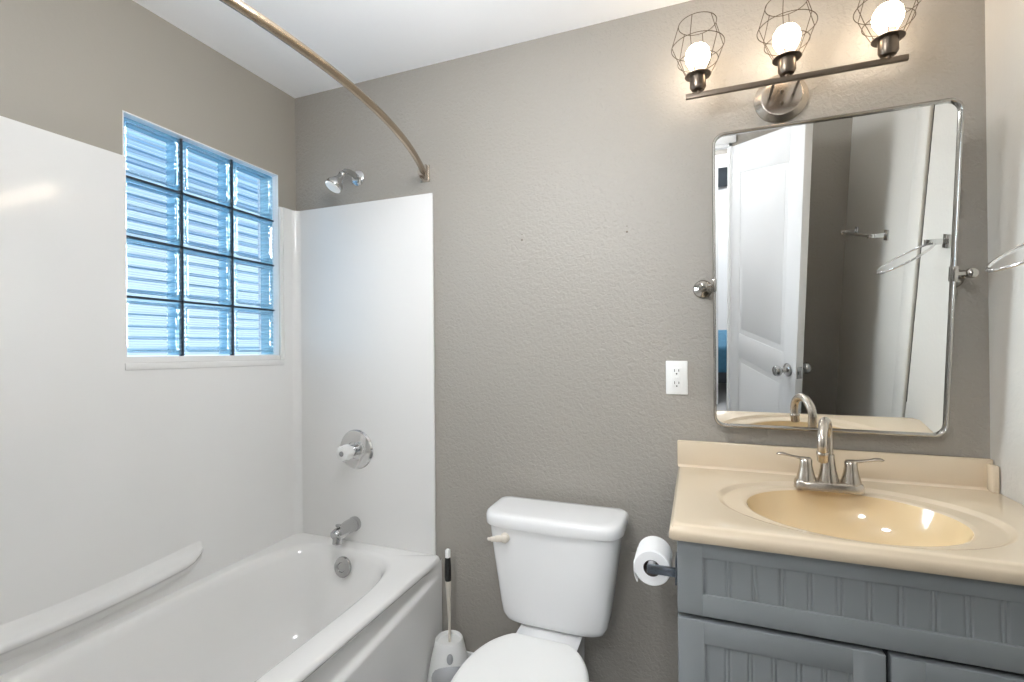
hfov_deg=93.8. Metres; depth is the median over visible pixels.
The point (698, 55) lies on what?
shade
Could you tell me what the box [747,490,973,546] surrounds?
basin
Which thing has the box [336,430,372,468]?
shower valve
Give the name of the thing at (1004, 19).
wall
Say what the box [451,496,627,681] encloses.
toilet
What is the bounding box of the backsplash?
[677,440,999,492]
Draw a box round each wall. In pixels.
[0,0,295,362]
[295,0,989,681]
[985,0,1023,504]
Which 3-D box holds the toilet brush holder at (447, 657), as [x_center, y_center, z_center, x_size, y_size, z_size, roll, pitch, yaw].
[-0.235,1.205,1.790,0.170,0.192,0.176,-1,0,21]
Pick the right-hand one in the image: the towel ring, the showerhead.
the towel ring
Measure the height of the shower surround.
1.460 m
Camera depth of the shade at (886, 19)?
1.29 m
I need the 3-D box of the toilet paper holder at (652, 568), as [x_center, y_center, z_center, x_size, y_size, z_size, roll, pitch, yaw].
[0.387,0.554,1.222,0.070,0.060,0.142,-1,0,21]
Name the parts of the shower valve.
knob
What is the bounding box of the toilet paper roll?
[633,536,671,585]
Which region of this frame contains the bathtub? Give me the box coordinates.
[0,533,441,681]
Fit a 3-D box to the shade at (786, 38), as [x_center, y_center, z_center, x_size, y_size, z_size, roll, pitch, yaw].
[0.798,-0.873,1.393,0.155,0.217,0.155,-1,0,21]
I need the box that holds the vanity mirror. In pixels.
[693,98,978,437]
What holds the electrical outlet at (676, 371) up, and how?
attached to the wall at (553, 346)
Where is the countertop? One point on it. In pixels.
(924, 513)
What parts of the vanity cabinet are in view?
door, frame, door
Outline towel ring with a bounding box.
[985,243,1023,272]
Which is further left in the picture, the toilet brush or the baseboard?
the toilet brush
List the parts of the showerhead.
shower arm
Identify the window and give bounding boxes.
[122,110,278,356]
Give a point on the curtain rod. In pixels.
(241, 7)
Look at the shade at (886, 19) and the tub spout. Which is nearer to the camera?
the shade at (886, 19)
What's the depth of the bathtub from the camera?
1.70 m
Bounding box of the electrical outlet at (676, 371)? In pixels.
[666,361,687,394]
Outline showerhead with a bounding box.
[325,169,363,192]
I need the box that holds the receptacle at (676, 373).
[671,368,681,387]
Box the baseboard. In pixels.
[467,651,591,681]
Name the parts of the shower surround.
panel, panel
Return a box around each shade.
[671,11,724,92]
[757,0,817,76]
[853,0,921,58]
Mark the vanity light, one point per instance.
(780, 98)
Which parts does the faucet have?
lever, handle, spout, spout, deck plate, handle, lever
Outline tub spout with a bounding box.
[330,516,360,544]
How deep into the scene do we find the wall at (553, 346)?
1.70 m
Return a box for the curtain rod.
[219,0,429,182]
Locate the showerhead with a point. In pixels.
(335, 184)
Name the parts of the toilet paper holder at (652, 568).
arm, mounting plate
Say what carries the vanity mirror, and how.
attached to the wall at (553, 346)
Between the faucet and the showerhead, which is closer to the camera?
the faucet
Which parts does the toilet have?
flush lever, seat lid, tank, tank lid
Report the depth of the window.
1.86 m
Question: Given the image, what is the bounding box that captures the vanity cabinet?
[677,540,1023,681]
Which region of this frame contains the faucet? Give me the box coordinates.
[776,417,884,493]
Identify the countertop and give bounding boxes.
[669,440,1023,585]
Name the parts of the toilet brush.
handle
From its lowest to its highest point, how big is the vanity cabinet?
0.843 m
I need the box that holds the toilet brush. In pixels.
[445,548,450,641]
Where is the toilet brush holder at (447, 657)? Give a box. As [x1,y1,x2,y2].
[427,630,467,681]
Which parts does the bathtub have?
overflow plate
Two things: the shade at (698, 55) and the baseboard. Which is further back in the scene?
the baseboard
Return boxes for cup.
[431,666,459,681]
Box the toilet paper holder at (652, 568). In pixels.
[647,552,676,585]
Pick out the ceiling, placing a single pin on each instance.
(364, 40)
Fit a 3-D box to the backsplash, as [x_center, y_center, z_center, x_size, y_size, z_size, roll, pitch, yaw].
[0.925,0.368,1.438,0.812,0.086,0.048,-1,0,21]
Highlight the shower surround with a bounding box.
[0,116,435,675]
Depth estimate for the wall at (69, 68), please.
1.55 m
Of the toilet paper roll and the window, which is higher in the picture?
the window
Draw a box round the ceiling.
[133,0,690,97]
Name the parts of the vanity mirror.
post, post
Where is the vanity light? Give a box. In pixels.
[671,0,921,122]

